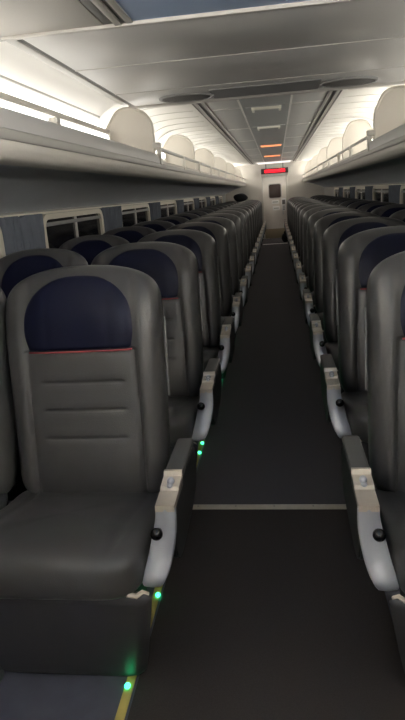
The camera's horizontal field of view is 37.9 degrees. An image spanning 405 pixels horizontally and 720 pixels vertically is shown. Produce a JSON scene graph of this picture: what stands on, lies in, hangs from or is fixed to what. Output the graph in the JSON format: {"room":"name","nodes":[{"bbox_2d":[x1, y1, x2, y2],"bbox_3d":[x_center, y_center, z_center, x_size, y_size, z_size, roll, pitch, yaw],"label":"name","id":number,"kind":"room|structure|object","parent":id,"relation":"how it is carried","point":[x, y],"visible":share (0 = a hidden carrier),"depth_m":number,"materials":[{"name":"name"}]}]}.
{"room":"train carriage","nodes":[
{"label":"train carriage","id":0,"kind":"room"},
{"bbox_2d":[0,194,225,215],"bbox_3d":[-0.577,-1.885,7.967,0.060,2.300,21.300,-2,16,8],"label":"wall","id":1,"kind":"structure","parent":0,"point":[223,196],"depth_m":4.80,"materials":[{"name":"plastic"}]},
{"bbox_2d":[0,228,5,258],"bbox_3d":[-1.192,-0.301,2.662,0.030,0.585,1.400,-2,16,8],"label":"window","id":2,"kind":"structure","parent":1,"relation":"in","point":[2,248],"depth_m":3.26,"materials":[{"name":"beige"}]},
{"bbox_2d":[0,216,22,254],"bbox_3d":[-1.081,-0.525,3.422,0.061,0.593,0.180,-2,16,8],"label":"curtain","id":3,"kind":"object","parent":1,"relation":"hanging from","point":[9,226],"visible":0.33,"depth_m":3.33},
{"bbox_2d":[18,214,45,249],"bbox_3d":[-1.044,-0.610,3.715,0.061,0.593,0.355,-2,16,8],"label":"curtain","id":4,"kind":"object","parent":1,"relation":"hanging from","point":[32,231],"visible":0.3,"depth_m":3.62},
{"bbox_2d":[43,209,104,248],"bbox_3d":[-0.954,-0.851,4.570,0.030,0.585,1.400,-2,16,8],"label":"window","id":5,"kind":"structure","parent":1,"relation":"in","point":[60,228],"depth_m":4.40,"materials":[{"name":"beige"}]},
{"bbox_2d":[99,207,112,231],"bbox_3d":[-0.842,-1.075,5.330,0.061,0.593,0.180,-2,16,8],"label":"curtain","id":6,"kind":"object","parent":1,"relation":"hanging from","point":[106,211],"visible":0.26,"depth_m":5.23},
{"bbox_2d":[0,196,214,217],"bbox_3d":[-0.690,-1.806,6.798,0.022,0.014,19.000,-2,16,8],"label":"trim","id":7,"kind":"structure","parent":1,"relation":"attached to","point":[58,211],"depth_m":4.60,"materials":[{"name":"beige"}]},
{"bbox_2d":[111,206,122,228],"bbox_3d":[-0.806,-1.159,5.623,0.061,0.593,0.355,-2,16,8],"label":"curtain","id":8,"kind":"object","parent":1,"relation":"hanging from","point":[116,211],"visible":0.29,"depth_m":5.52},
{"bbox_2d":[0,107,245,212],"bbox_3d":[-0.263,-2.366,7.789,0.653,0.447,21.300,-2,16,8],"label":"luggage rack","id":9,"kind":"object","parent":1,"relation":"attached to","point":[44,165],"visible":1,"depth_m":3.33,"materials":[{"name":"plastic"}]},
{"bbox_2d":[0,89,110,139],"bbox_3d":[-0.938,-1.293,3.329,0.092,0.318,2.864,-2,16,8],"label":"strip light","id":10,"kind":"object","parent":9,"relation":"attached to","point":[8,100],"visible":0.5,"depth_m":3.38,"materials":[{"name":"glowing white plastic diffuser"}]},
{"bbox_2d":[106,107,155,153],"bbox_3d":[-0.617,-1.788,4.740,0.476,0.448,0.060,-2,16,8],"label":"divider","id":11,"kind":"object","parent":9,"relation":"on","point":[131,126],"visible":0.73,"depth_m":4.71,"materials":[{"name":"plastic"}]},
{"bbox_2d":[162,135,195,169],"bbox_3d":[-0.328,-2.455,7.059,0.476,0.448,0.060,-2,16,8],"label":"divider","id":12,"kind":"object","parent":9,"relation":"on","point":[179,144],"visible":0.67,"depth_m":7.03,"materials":[{"name":"plastic"}]},
{"bbox_2d":[195,148,215,174],"bbox_3d":[-0.038,-3.123,9.377,0.476,0.448,0.060,-2,16,8],"label":"divider","id":13,"kind":"object","parent":9,"relation":"on","point":[205,156],"visible":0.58,"depth_m":9.34,"materials":[{"name":"plastic"}]},
{"bbox_2d":[214,157,227,177],"bbox_3d":[0.252,-3.790,11.696,0.476,0.448,0.060,-2,16,8],"label":"divider","id":14,"kind":"object","parent":9,"relation":"on","point":[220,163],"visible":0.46,"depth_m":11.65,"materials":[{"name":"plastic"}]},
{"bbox_2d":[226,162,235,178],"bbox_3d":[0.542,-4.457,14.014,0.476,0.448,0.060,-2,16,8],"label":"divider","id":15,"kind":"object","parent":9,"relation":"on","point":[230,167],"visible":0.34,"depth_m":13.97,"materials":[{"name":"plastic"}]},
{"bbox_2d":[234,166,240,180],"bbox_3d":[0.832,-5.125,16.333,0.476,0.448,0.060,-2,16,8],"label":"divider","id":16,"kind":"object","parent":9,"relation":"on","point":[237,170],"visible":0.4,"depth_m":16.29,"materials":[{"name":"plastic"}]},
{"bbox_2d":[121,204,150,226],"bbox_3d":[-0.715,-1.400,6.478,0.030,0.585,1.400,-2,16,8],"label":"window","id":17,"kind":"structure","parent":1,"relation":"in","point":[132,214],"depth_m":6.40,"materials":[{"name":"beige"}]},
{"bbox_2d":[147,202,155,220],"bbox_3d":[-0.604,-1.624,7.238,0.061,0.593,0.180,-2,16,8],"label":"curtain","id":18,"kind":"object","parent":1,"relation":"hanging from","point":[151,205],"visible":0.29,"depth_m":7.14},
{"bbox_2d":[155,202,160,218],"bbox_3d":[-0.567,-1.708,7.532,0.061,0.593,0.355,-2,16,8],"label":"curtain","id":19,"kind":"object","parent":1,"relation":"hanging from","point":[157,204],"visible":0.2,"depth_m":7.43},
{"bbox_2d":[160,201,176,216],"bbox_3d":[-0.477,-1.949,8.386,0.030,0.585,1.400,-2,16,8],"label":"window","id":20,"kind":"structure","parent":1,"relation":"in","point":[168,208],"depth_m":8.34,"materials":[{"name":"beige"}]},
{"bbox_2d":[176,200,180,213],"bbox_3d":[-0.365,-2.173,9.146,0.061,0.593,0.180,-2,16,8],"label":"curtain","id":21,"kind":"object","parent":1,"relation":"hanging from","point":[177,201],"visible":0.28,"depth_m":9.04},
{"bbox_2d":[180,199,183,212],"bbox_3d":[-0.329,-2.258,9.440,0.061,0.593,0.355,-2,16,8],"label":"curtain","id":22,"kind":"object","parent":1,"relation":"hanging from","point":[181,201],"visible":0.12,"depth_m":9.36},
{"bbox_2d":[184,199,194,211],"bbox_3d":[-0.238,-2.498,10.295,0.030,0.585,1.400,-2,16,8],"label":"window","id":23,"kind":"structure","parent":1,"relation":"in","point":[189,203],"depth_m":10.35,"materials":[{"name":"beige"}]},
{"bbox_2d":[199,198,206,207],"bbox_3d":[0.000,-3.047,12.203,0.030,0.585,1.400,-2,16,8],"label":"window","id":24,"kind":"structure","parent":1,"relation":"in","point":[202,201],"depth_m":12.31,"materials":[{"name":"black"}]},
{"bbox_2d":[0,379,399,719],"bbox_3d":[1.002,-0.804,8.081,3.060,0.060,21.300,-2,16,8],"label":"floor","id":25,"kind":"structure","parent":0,"point":[23,695],"depth_m":1.80,"materials":[{"name":"carpet"}]},
{"bbox_2d":[0,288,16,509],"bbox_3d":[-0.987,0.369,1.999,0.554,1.222,0.816,-2,16,8],"label":"seat","id":26,"kind":"object","parent":25,"relation":"on","point":[8,440],"visible":0.86,"depth_m":2.13,"materials":[{"name":"grey leather"}]},
{"bbox_2d":[0,493,7,509],"bbox_3d":[-0.987,0.539,1.941,0.509,0.148,0.612,-2,16,8],"label":"seat cushion","id":27,"kind":"object","parent":26,"relation":"on","point":[3,496],"depth_m":2.12,"materials":[{"name":"grey leather"}]},
{"bbox_2d":[0,248,87,499],"bbox_3d":[-0.868,0.095,2.953,0.554,1.222,0.816,-2,16,8],"label":"seat","id":28,"kind":"object","parent":25,"relation":"on","point":[15,267],"visible":0.18,"depth_m":3.07,"materials":[{"name":"grey leather"}]},
{"bbox_2d":[59,235,128,264],"bbox_3d":[-0.749,-0.180,3.907,0.554,1.222,0.816,-2,16,8],"label":"seat","id":29,"kind":"object","parent":25,"relation":"on","point":[89,247],"visible":0.16,"depth_m":4.03,"materials":[{"name":"grey leather"}]},
{"bbox_2d":[0,265,196,681],"bbox_3d":[-0.380,0.348,1.917,0.678,1.222,0.816,-2,16,8],"label":"seat","id":30,"kind":"object","parent":25,"relation":"on","point":[102,518],"visible":1,"depth_m":2.01,"materials":[{"name":"grey leather"}]},
{"bbox_2d":[0,490,158,600],"bbox_3d":[-0.419,0.519,1.864,0.580,0.148,0.612,-2,16,8],"label":"seat cushion","id":31,"kind":"object","parent":30,"relation":"on","point":[56,545],"depth_m":1.63,"materials":[{"name":"grey leather"}]},
{"bbox_2d":[102,226,155,242],"bbox_3d":[-0.629,-0.454,4.861,0.554,1.222,0.816,-2,16,8],"label":"seat","id":32,"kind":"object","parent":25,"relation":"on","point":[132,234],"visible":0.09,"depth_m":4.99,"materials":[{"name":"grey leather"}]},
{"bbox_2d":[133,221,174,231],"bbox_3d":[-0.510,-0.729,5.815,0.554,1.222,0.816,-2,16,8],"label":"seat","id":33,"kind":"object","parent":25,"relation":"on","point":[158,226],"visible":0.13,"depth_m":5.94,"materials":[{"name":"grey leather"}]},
{"bbox_2d":[91,242,221,463],"bbox_3d":[-0.261,0.073,2.871,0.678,1.222,0.816,-2,16,8],"label":"seat","id":34,"kind":"object","parent":25,"relation":"on","point":[194,399],"visible":0.45,"depth_m":2.97,"materials":[{"name":"grey"}]},
{"bbox_2d":[168,395,199,445],"bbox_3d":[-0.300,0.244,2.818,0.580,0.148,0.612,-2,16,8],"label":"seat cushion","id":35,"kind":"object","parent":34,"relation":"on","point":[183,410],"depth_m":2.58,"materials":[{"name":"grey leather"}]},
{"bbox_2d":[115,439,204,719],"bbox_3d":[0.494,-0.654,7.558,0.028,0.004,17.900,-2,16,8],"label":"strip","id":36,"kind":"object","parent":25,"relation":"on","point":[126,695],"visible":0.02,"depth_m":1.81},
{"bbox_2d":[153,216,188,224],"bbox_3d":[-0.391,-1.004,6.769,0.554,1.222,0.816,-2,16,8],"label":"seat","id":37,"kind":"object","parent":25,"relation":"on","point":[176,220],"visible":0.12,"depth_m":6.90,"materials":[{"name":"grey leather"}]},
{"bbox_2d":[168,213,199,219],"bbox_3d":[-0.272,-1.278,7.724,0.554,1.222,0.816,-2,16,8],"label":"seat","id":38,"kind":"object","parent":25,"relation":"on","point":[189,216],"visible":0.11,"depth_m":7.85,"materials":[{"name":"grey leather"}]},
{"bbox_2d":[138,229,234,425],"bbox_3d":[-0.142,-0.201,3.825,0.678,1.222,0.816,-2,16,8],"label":"seat","id":39,"kind":"object","parent":25,"relation":"on","point":[203,245],"visible":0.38,"depth_m":3.93,"materials":[{"name":"grey"}]},
{"bbox_2d":[203,347,218,370],"bbox_3d":[-0.180,-0.030,3.772,0.580,0.148,0.612,-2,16,8],"label":"seat cushion","id":40,"kind":"object","parent":39,"relation":"on","point":[208,352],"depth_m":3.55,"materials":[{"name":"grey leather"}]},
{"bbox_2d":[183,211,207,216],"bbox_3d":[-0.152,-1.553,8.678,0.554,1.222,0.816,-2,16,8],"label":"seat","id":41,"kind":"object","parent":25,"relation":"on","point":[199,213],"visible":0.06,"depth_m":8.81,"materials":[{"name":"grey leather"}]},
{"bbox_2d":[191,209,214,213],"bbox_3d":[-0.033,-1.827,9.632,0.554,1.222,0.816,-2,16,8],"label":"seat","id":42,"kind":"object","parent":25,"relation":"on","point":[208,211],"visible":0.07,"depth_m":9.77,"materials":[{"name":"grey leather"}]},
{"bbox_2d":[165,222,242,378],"bbox_3d":[-0.022,-0.476,4.779,0.678,1.222,0.816,-2,16,8],"label":"seat","id":43,"kind":"object","parent":25,"relation":"on","point":[218,232],"visible":0.19,"depth_m":4.88,"materials":[{"name":"grey"}]},
{"bbox_2d":[221,316,229,330],"bbox_3d":[-0.061,-0.305,4.726,0.580,0.148,0.612,-2,16,8],"label":"seat cushion","id":44,"kind":"object","parent":43,"relation":"on","point":[222,317],"depth_m":4.46,"materials":[{"name":"grey leather"}]},
{"bbox_2d":[199,207,219,211],"bbox_3d":[0.086,-2.102,10.586,0.554,1.222,0.816,-2,16,8],"label":"seat","id":45,"kind":"object","parent":25,"relation":"on","point":[211,208],"visible":0.11,"depth_m":10.72,"materials":[{"name":"grey leather"}]},
{"bbox_2d":[185,217,247,338],"bbox_3d":[0.097,-0.750,5.733,0.678,1.222,0.816,-2,16,8],"label":"seat","id":46,"kind":"object","parent":25,"relation":"on","point":[229,225],"visible":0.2,"depth_m":5.84,"materials":[{"name":"grey"}]},
{"bbox_2d":[199,213,251,290],"bbox_3d":[0.216,-1.025,6.687,0.678,1.222,0.816,-2,16,8],"label":"seat","id":47,"kind":"object","parent":25,"relation":"on","point":[239,231],"visible":0.24,"depth_m":6.79,"materials":[{"name":"grey"}]},
{"bbox_2d":[209,210,254,306],"bbox_3d":[0.335,-1.300,7.642,0.678,1.222,0.816,-2,16,8],"label":"seat","id":48,"kind":"object","parent":25,"relation":"on","point":[240,215],"visible":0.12,"depth_m":7.75,"materials":[{"name":"grey"}]},
{"bbox_2d":[218,208,257,291],"bbox_3d":[0.455,-1.574,8.596,0.678,1.222,0.816,-2,16,8],"label":"seat","id":49,"kind":"object","parent":25,"relation":"on","point":[243,211],"visible":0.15,"depth_m":8.71,"materials":[{"name":"grey"}]},
{"bbox_2d":[223,206,258,275],"bbox_3d":[0.574,-1.849,9.550,0.678,1.222,0.816,-2,16,8],"label":"seat","id":50,"kind":"object","parent":25,"relation":"on","point":[248,210],"visible":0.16,"depth_m":9.66,"materials":[{"name":"grey"}]},
{"bbox_2d":[229,205,260,250],"bbox_3d":[0.693,-2.123,10.504,0.678,1.222,0.816,-2,16,8],"label":"seat","id":51,"kind":"object","parent":25,"relation":"on","point":[247,206],"visible":0.08,"depth_m":10.62,"materials":[{"name":"grey"}]},
{"bbox_2d":[232,204,261,266],"bbox_3d":[0.812,-2.398,11.458,0.678,1.222,0.816,-2,16,8],"label":"seat","id":52,"kind":"object","parent":25,"relation":"on","point":[252,206],"visible":0.12,"depth_m":11.57,"materials":[{"name":"grey"}]},
{"bbox_2d":[235,203,262,240],"bbox_3d":[0.932,-2.673,12.412,0.678,1.222,0.816,-2,16,8],"label":"seat","id":53,"kind":"object","parent":25,"relation":"on","point":[261,231],"visible":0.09,"depth_m":12.53,"materials":[{"name":"grey"}]},
{"bbox_2d":[241,202,263,237],"bbox_3d":[1.051,-2.947,13.366,0.678,1.222,0.816,-2,16,8],"label":"seat","id":54,"kind":"object","parent":25,"relation":"on","point":[256,204],"visible":0.1,"depth_m":13.49,"materials":[{"name":"grey"}]},
{"bbox_2d":[245,201,264,251],"bbox_3d":[1.170,-3.222,14.320,0.678,1.222,0.816,-2,16,8],"label":"seat","id":55,"kind":"object","parent":25,"relation":"on","point":[245,201],"visible":0.12,"depth_m":14.44,"materials":[{"name":"grey"}]},
{"bbox_2d":[244,200,265,231],"bbox_3d":[1.289,-3.496,15.275,0.678,1.222,0.816,-2,16,8],"label":"seat","id":56,"kind":"object","parent":25,"relation":"on","point":[249,200],"visible":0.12,"depth_m":15.40,"materials":[{"name":"grey"}]},
{"bbox_2d":[127,509,404,719],"bbox_3d":[0.025,1.391,0.338,0.815,0.007,5.048,-2,16,8],"label":"carpet","id":57,"kind":"object","parent":25,"relation":"on","point":[263,614],"visible":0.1,"depth_m":2.00,"materials":[{"name":"carpet"}]},
{"bbox_2d":[193,243,345,504],"bbox_3d":[1.175,-1.257,9.538,0.815,0.007,14.148,-2,16,8],"label":"carpet","id":58,"kind":"object","parent":25,"relation":"on","point":[271,440],"visible":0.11,"depth_m":3.87,"materials":[{"name":"carpet"}]},
{"bbox_2d":[192,504,346,509],"bbox_3d":[0.329,0.689,2.767,0.795,0.013,0.044,-2,16,8],"label":"threshold strip","id":59,"kind":"object","parent":25,"relation":"on","point":[207,506],"visible":0.8,"depth_m":2.76,"materials":[{"name":"metal"}]},
{"bbox_2d":[262,238,287,244],"bbox_3d":[2.143,-3.486,17.280,0.815,0.007,1.920,-2,16,8],"label":"carpet","id":60,"kind":"object","parent":25,"relation":"on","point":[274,240],"visible":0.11,"depth_m":17.20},
{"bbox_2d":[285,197,306,231],"bbox_3d":[2.327,-3.263,14.164,0.678,1.222,0.816,-2,16,8],"label":"seat","id":61,"kind":"object","parent":25,"relation":"on","point":[286,224],"visible":0.05,"depth_m":14.33,"materials":[{"name":"grey"}]},
{"bbox_2d":[287,198,309,239],"bbox_3d":[2.088,-2.713,12.256,0.678,1.222,0.816,-2,16,8],"label":"seat","id":62,"kind":"object","parent":25,"relation":"on","point":[304,198],"visible":0.16,"depth_m":12.43,"materials":[{"name":"grey"}]},
{"bbox_2d":[286,198,310,235],"bbox_3d":[2.208,-2.988,13.210,0.678,1.222,0.816,-2,16,8],"label":"seat","id":63,"kind":"object","parent":25,"relation":"on","point":[297,198],"visible":0.08,"depth_m":13.38,"materials":[{"name":"grey"}]},
{"bbox_2d":[287,199,314,243],"bbox_3d":[1.969,-2.439,11.302,0.678,1.222,0.816,-2,16,8],"label":"seat","id":64,"kind":"object","parent":25,"relation":"on","point":[294,203],"visible":0.13,"depth_m":11.47,"materials":[{"name":"grey"}]},
{"bbox_2d":[288,200,318,248],"bbox_3d":[1.850,-2.164,10.348,0.678,1.222,0.816,-2,16,8],"label":"seat","id":65,"kind":"object","parent":25,"relation":"on","point":[296,204],"visible":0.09,"depth_m":10.51,"materials":[{"name":"grey"}]},
{"bbox_2d":[289,201,323,257],"bbox_3d":[1.730,-1.890,9.393,0.678,1.222,0.816,-2,16,8],"label":"seat","id":66,"kind":"object","parent":25,"relation":"on","point":[303,203],"visible":0.18,"depth_m":9.56,"materials":[{"name":"grey"}]},
{"bbox_2d":[291,202,330,266],"bbox_3d":[1.611,-1.615,8.439,0.678,1.222,0.816,-2,16,8],"label":"seat","id":67,"kind":"object","parent":25,"relation":"on","point":[293,249],"visible":0.12,"depth_m":8.60,"materials":[{"name":"grey"}]},
{"bbox_2d":[293,203,338,277],"bbox_3d":[1.492,-1.341,7.485,0.678,1.222,0.816,-2,16,8],"label":"seat","id":68,"kind":"object","parent":25,"relation":"on","point":[295,254],"visible":0.16,"depth_m":7.65,"materials":[{"name":"grey"}]},
{"bbox_2d":[295,205,347,288],"bbox_3d":[1.373,-1.066,6.531,0.678,1.222,0.816,-2,16,8],"label":"seat","id":69,"kind":"object","parent":25,"relation":"on","point":[298,269],"visible":0.16,"depth_m":6.69,"materials":[{"name":"grey"}]},
{"bbox_2d":[298,208,361,312],"bbox_3d":[1.253,-0.791,5.577,0.678,1.222,0.816,-2,16,8],"label":"seat","id":70,"kind":"object","parent":25,"relation":"on","point":[315,217],"visible":0.19,"depth_m":5.73,"materials":[{"name":"grey"}]},
{"bbox_2d":[311,291,314,304],"bbox_3d":[1.288,-0.623,5.514,0.580,0.148,0.612,-2,16,8],"label":"seat cushion","id":71,"kind":"object","parent":70,"relation":"on","point":[312,292],"depth_m":5.31,"materials":[{"name":"grey leather"}]},
{"bbox_2d":[328,198,347,203],"bbox_3d":[2.457,-2.186,10.266,0.554,1.222,0.816,-2,16,8],"label":"seat","id":72,"kind":"object","parent":25,"relation":"on","point":[332,201],"visible":0.06,"depth_m":10.42,"materials":[{"name":"grey leather"}]},
{"bbox_2d":[303,211,379,343],"bbox_3d":[1.134,-0.517,4.623,0.678,1.222,0.816,-2,16,8],"label":"seat","id":73,"kind":"object","parent":25,"relation":"on","point":[325,222],"visible":0.23,"depth_m":4.77,"materials":[{"name":"grey"}]},
{"bbox_2d":[317,312,323,329],"bbox_3d":[1.169,-0.349,4.560,0.580,0.148,0.612,-2,16,8],"label":"seat cushion","id":74,"kind":"object","parent":73,"relation":"on","point":[320,314],"depth_m":4.35,"materials":[{"name":"grey leather"}]},
{"bbox_2d":[333,198,354,204],"bbox_3d":[2.337,-1.911,9.312,0.554,1.222,0.816,-2,16,8],"label":"seat","id":75,"kind":"object","parent":25,"relation":"on","point":[338,202],"visible":0.09,"depth_m":9.47,"materials":[{"name":"grey leather"}]},
{"bbox_2d":[339,199,367,206],"bbox_3d":[2.218,-1.637,8.357,0.554,1.222,0.816,-2,16,8],"label":"seat","id":76,"kind":"object","parent":25,"relation":"on","point":[346,203],"visible":0.07,"depth_m":8.51,"materials":[{"name":"grey leather"}]},
{"bbox_2d":[309,217,404,393],"bbox_3d":[1.015,-0.242,3.669,0.678,1.222,0.816,-2,16,8],"label":"seat","id":77,"kind":"object","parent":25,"relation":"on","point":[337,233],"visible":0.3,"depth_m":3.81,"materials":[{"name":"grey"}]},
{"bbox_2d":[325,342,338,370],"bbox_3d":[1.050,-0.074,3.606,0.580,0.148,0.612,-2,16,8],"label":"seat cushion","id":78,"kind":"object","parent":77,"relation":"on","point":[331,348],"depth_m":3.45,"materials":[{"name":"grey leather"}]},
{"bbox_2d":[320,226,404,488],"bbox_3d":[0.896,0.033,2.715,0.678,1.222,0.816,-2,16,8],"label":"seat","id":79,"kind":"object","parent":25,"relation":"on","point":[360,253],"visible":0.56,"depth_m":2.85,"materials":[{"name":"grey"}]},
{"bbox_2d":[341,391,367,442],"bbox_3d":[0.930,0.201,2.652,0.580,0.148,0.612,-2,16,8],"label":"seat cushion","id":80,"kind":"object","parent":79,"relation":"on","point":[355,407],"depth_m":2.49,"materials":[{"name":"grey leather"}]},
{"bbox_2d":[347,200,380,208],"bbox_3d":[2.099,-1.362,7.403,0.554,1.222,0.816,-2,16,8],"label":"seat","id":81,"kind":"object","parent":25,"relation":"on","point":[356,205],"visible":0.06,"depth_m":7.55,"materials":[{"name":"grey leather"}]},
{"bbox_2d":[341,251,404,671],"bbox_3d":[0.776,0.307,1.760,0.678,1.222,0.816,-2,16,8],"label":"seat","id":82,"kind":"object","parent":25,"relation":"on","point":[376,517],"visible":1,"depth_m":1.90,"materials":[{"name":"grey leather"}]},
{"bbox_2d":[375,487,404,592],"bbox_3d":[0.811,0.475,1.698,0.580,0.148,0.612,-2,16,8],"label":"seat cushion","id":83,"kind":"object","parent":82,"relation":"on","point":[391,500],"depth_m":1.64,"materials":[{"name":"grey leather"}]},
{"bbox_2d":[357,202,396,212],"bbox_3d":[1.980,-1.087,6.449,0.554,1.222,0.816,-2,16,8],"label":"seat","id":84,"kind":"object","parent":25,"relation":"on","point":[369,207],"visible":0.16,"depth_m":6.60,"materials":[{"name":"grey leather"}]},
{"bbox_2d":[370,204,404,216],"bbox_3d":[1.860,-0.813,5.495,0.554,1.222,0.816,-2,16,8],"label":"seat","id":85,"kind":"object","parent":25,"relation":"on","point":[387,210],"visible":0.2,"depth_m":5.64,"materials":[{"name":"grey leather"}]},
{"bbox_2d":[389,209,404,221],"bbox_3d":[1.741,-0.538,4.541,0.554,1.222,0.816,-2,16,8],"label":"seat","id":86,"kind":"object","parent":25,"relation":"on","point":[400,215],"visible":0.07,"depth_m":4.71,"materials":[{"name":"grey leather"}]},
{"bbox_3d":[0.802,-3.750,16.311,0.554,1.222,0.816,-2,16,8],"label":"seat","id":87,"kind":"object","parent":25,"relation":"on","visible":0},
{"bbox_2d":[234,193,247,201],"bbox_3d":[1.064,-4.522,16.427,0.402,0.236,0.168,-2,16,8],"label":"bag","id":88,"kind":"object","parent":87,"relation":"on","point":[240,197],"visible":1,"depth_m":16.37,"materials":[{"name":"black fabric"}]},
{"bbox_2d":[0,0,404,165],"bbox_3d":[0.859,-2.754,7.537,3.060,0.601,21.300,-2,16,8],"label":"ceiling","id":89,"kind":"structure","parent":0,"point":[295,47],"depth_m":3.38,"materials":[{"name":"grey"}]},
{"bbox_2d":[159,92,213,102],"bbox_3d":[-0.124,-2.024,4.553,0.430,0.016,0.370,-2,16,8],"label":"ceiling vent","id":90,"kind":"object","parent":89,"relation":"in","point":[193,96],"visible":0.99,"depth_m":4.51,"materials":[{"name":"grey"}]},
{"bbox_2d":[245,104,286,112],"bbox_3d":[0.622,-2.443,5.738,0.400,0.034,0.220,-2,16,8],"label":"recessed light","id":91,"kind":"object","parent":89,"relation":"in","point":[266,107],"visible":1,"depth_m":5.65,"materials":[{"name":"white"}]},
{"bbox_2d":[253,124,284,130],"bbox_3d":[0.840,-2.945,7.484,0.400,0.034,0.220,-2,16,8],"label":"recessed light","id":92,"kind":"object","parent":89,"relation":"in","point":[279,125],"visible":1,"depth_m":7.39,"materials":[{"name":"white"}]},
{"bbox_2d":[257,160,290,164],"bbox_3d":[2.040,-5.653,16.879,0.980,0.030,0.660,-2,16,8],"label":"recessed light","id":93,"kind":"object","parent":89,"relation":"in","point":[283,161],"visible":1,"depth_m":16.62,"materials":[{"name":"white"}]},
{"bbox_2d":[261,163,287,174],"bbox_3d":[2.124,-5.673,17.435,0.800,0.310,0.108,-2,16,8],"label":"led sign","id":94,"kind":"object","parent":89,"relation":"hanging from","point":[283,169],"visible":0.96,"depth_m":17.41,"materials":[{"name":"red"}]},
{"bbox_2d":[319,76,377,87],"bbox_3d":[1.084,-2.066,4.390,0.430,0.016,0.370,-2,16,8],"label":"ceiling vent","id":95,"kind":"object","parent":89,"relation":"in","point":[357,80],"visible":1,"depth_m":4.36,"materials":[{"name":"grey"}]},
{"bbox_2d":[226,160,323,202],"bbox_3d":[2.194,-4.856,17.959,2.960,2.270,0.060,-2,16,8],"label":"wall","id":96,"kind":"structure","parent":0,"point":[297,187],"depth_m":17.76,"materials":[{"name":"plastic"}]},
{"bbox_2d":[261,173,287,238],"bbox_3d":[2.210,-4.663,17.953,0.800,1.900,0.112,-2,16,8],"label":"door","id":97,"kind":"structure","parent":96,"relation":"in","point":[273,186],"depth_m":17.92,"materials":[{"name":"metal"}]},
{"bbox_2d":[324,182,404,195],"bbox_3d":[2.414,-1.990,7.562,0.060,2.300,21.300,-2,16,8],"label":"wall","id":98,"kind":"structure","parent":0,"point":[329,191],"depth_m":15.02,"materials":[{"name":"plastic"}]},
{"bbox_2d":[343,187,349,197],"bbox_3d":[2.902,-3.150,11.811,0.030,0.585,1.400,-2,16,8],"label":"window","id":99,"kind":"structure","parent":98,"relation":"in","point":[346,191],"depth_m":11.82,"materials":[{"name":"beige"}]},
{"bbox_2d":[302,124,404,186],"bbox_3d":[2.032,-2.447,7.479,0.653,0.447,21.300,-2,16,8],"label":"luggage rack","id":100,"kind":"object","parent":98,"relation":"attached to","point":[383,160],"visible":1,"depth_m":6.08,"materials":[{"name":"beige laminate"}]},
{"bbox_2d":[305,160,310,175],"bbox_3d":[3.112,-5.360,16.504,0.476,0.488,0.060,-2,16,8],"label":"divider","id":101,"kind":"object","parent":100,"relation":"on","point":[307,167],"visible":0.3,"depth_m":16.51,"materials":[{"name":"plastic"}]},
{"bbox_2d":[310,154,317,173],"bbox_3d":[2.822,-4.692,14.185,0.476,0.488,0.060,-2,16,8],"label":"divider","id":102,"kind":"object","parent":100,"relation":"on","point":[313,160],"visible":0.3,"depth_m":14.19,"materials":[{"name":"plastic"}]},
{"bbox_2d":[316,147,326,169],"bbox_3d":[2.533,-4.025,11.867,0.476,0.488,0.060,-2,16,8],"label":"divider","id":103,"kind":"object","parent":100,"relation":"on","point":[321,157],"visible":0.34,"depth_m":11.86,"materials":[{"name":"plastic"}]},
{"bbox_2d":[326,137,341,166],"bbox_3d":[2.243,-3.358,9.548,0.476,0.488,0.060,-2,16,8],"label":"divider","id":104,"kind":"object","parent":100,"relation":"on","point":[335,145],"visible":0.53,"depth_m":9.54,"materials":[{"name":"plastic"}]},
{"bbox_2d":[342,119,372,159],"bbox_3d":[1.953,-2.691,7.230,0.476,0.488,0.060,-2,16,8],"label":"divider","id":105,"kind":"object","parent":100,"relation":"on","point":[355,131],"visible":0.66,"depth_m":7.22,"materials":[{"name":"plastic"}]},
{"bbox_2d":[373,85,404,139],"bbox_3d":[1.663,-2.023,4.911,0.476,0.488,0.060,-2,16,8],"label":"divider","id":106,"kind":"object","parent":100,"relation":"on","point":[389,112],"visible":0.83,"depth_m":4.90,"materials":[{"name":"plastic"}]},
{"bbox_2d":[355,187,364,198],"bbox_3d":[2.664,-2.601,9.902,0.030,0.585,1.400,-2,16,8],"label":"window","id":107,"kind":"structure","parent":98,"relation":"in","point":[359,191],"depth_m":10.00,"materials":[{"name":"beige"}]},
{"bbox_2d":[365,186,368,199],"bbox_3d":[2.541,-2.359,9.052,0.061,0.593,0.355,-2,16,8],"label":"curtain","id":108,"kind":"object","parent":98,"relation":"hanging from","point":[366,187],"visible":0.23,"depth_m":8.96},
{"bbox_2d":[334,184,404,187],"bbox_3d":[2.154,-1.758,5.880,0.022,0.014,17.900,-2,16,8],"label":"trim","id":109,"kind":"structure","parent":98,"relation":"attached to","point":[387,184],"depth_m":8.33,"materials":[{"name":"beige"}]},
{"bbox_2d":[369,186,372,199],"bbox_3d":[2.504,-2.275,8.758,0.061,0.593,0.180,-2,16,8],"label":"curtain","id":110,"kind":"object","parent":98,"relation":"hanging from","point":[370,187],"visible":0.22,"depth_m":8.65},
{"bbox_2d":[372,186,388,201],"bbox_3d":[2.425,-2.052,7.994,0.030,0.585,1.400,-2,16,8],"label":"window","id":111,"kind":"structure","parent":98,"relation":"in","point":[379,193],"depth_m":7.97,"materials":[{"name":"beige"}]},
{"bbox_2d":[388,185,393,202],"bbox_3d":[2.302,-1.810,7.144,0.061,0.593,0.355,-2,16,8],"label":"curtain","id":112,"kind":"object","parent":98,"relation":"hanging from","point":[391,187],"visible":0.14,"depth_m":7.06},
{"bbox_2d":[394,185,400,203],"bbox_3d":[2.265,-1.725,6.850,0.061,0.593,0.180,-2,16,8],"label":"curtain","id":113,"kind":"object","parent":98,"relation":"hanging from","point":[396,187],"visible":0.21,"depth_m":6.75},
{"bbox_2d":[400,185,404,203],"bbox_3d":[2.187,-1.502,6.086,0.030,0.585,1.400,-2,16,8],"label":"window","id":114,"kind":"structure","parent":98,"relation":"in","point":[402,189],"depth_m":6.62,"materials":[{"name":"beige"}]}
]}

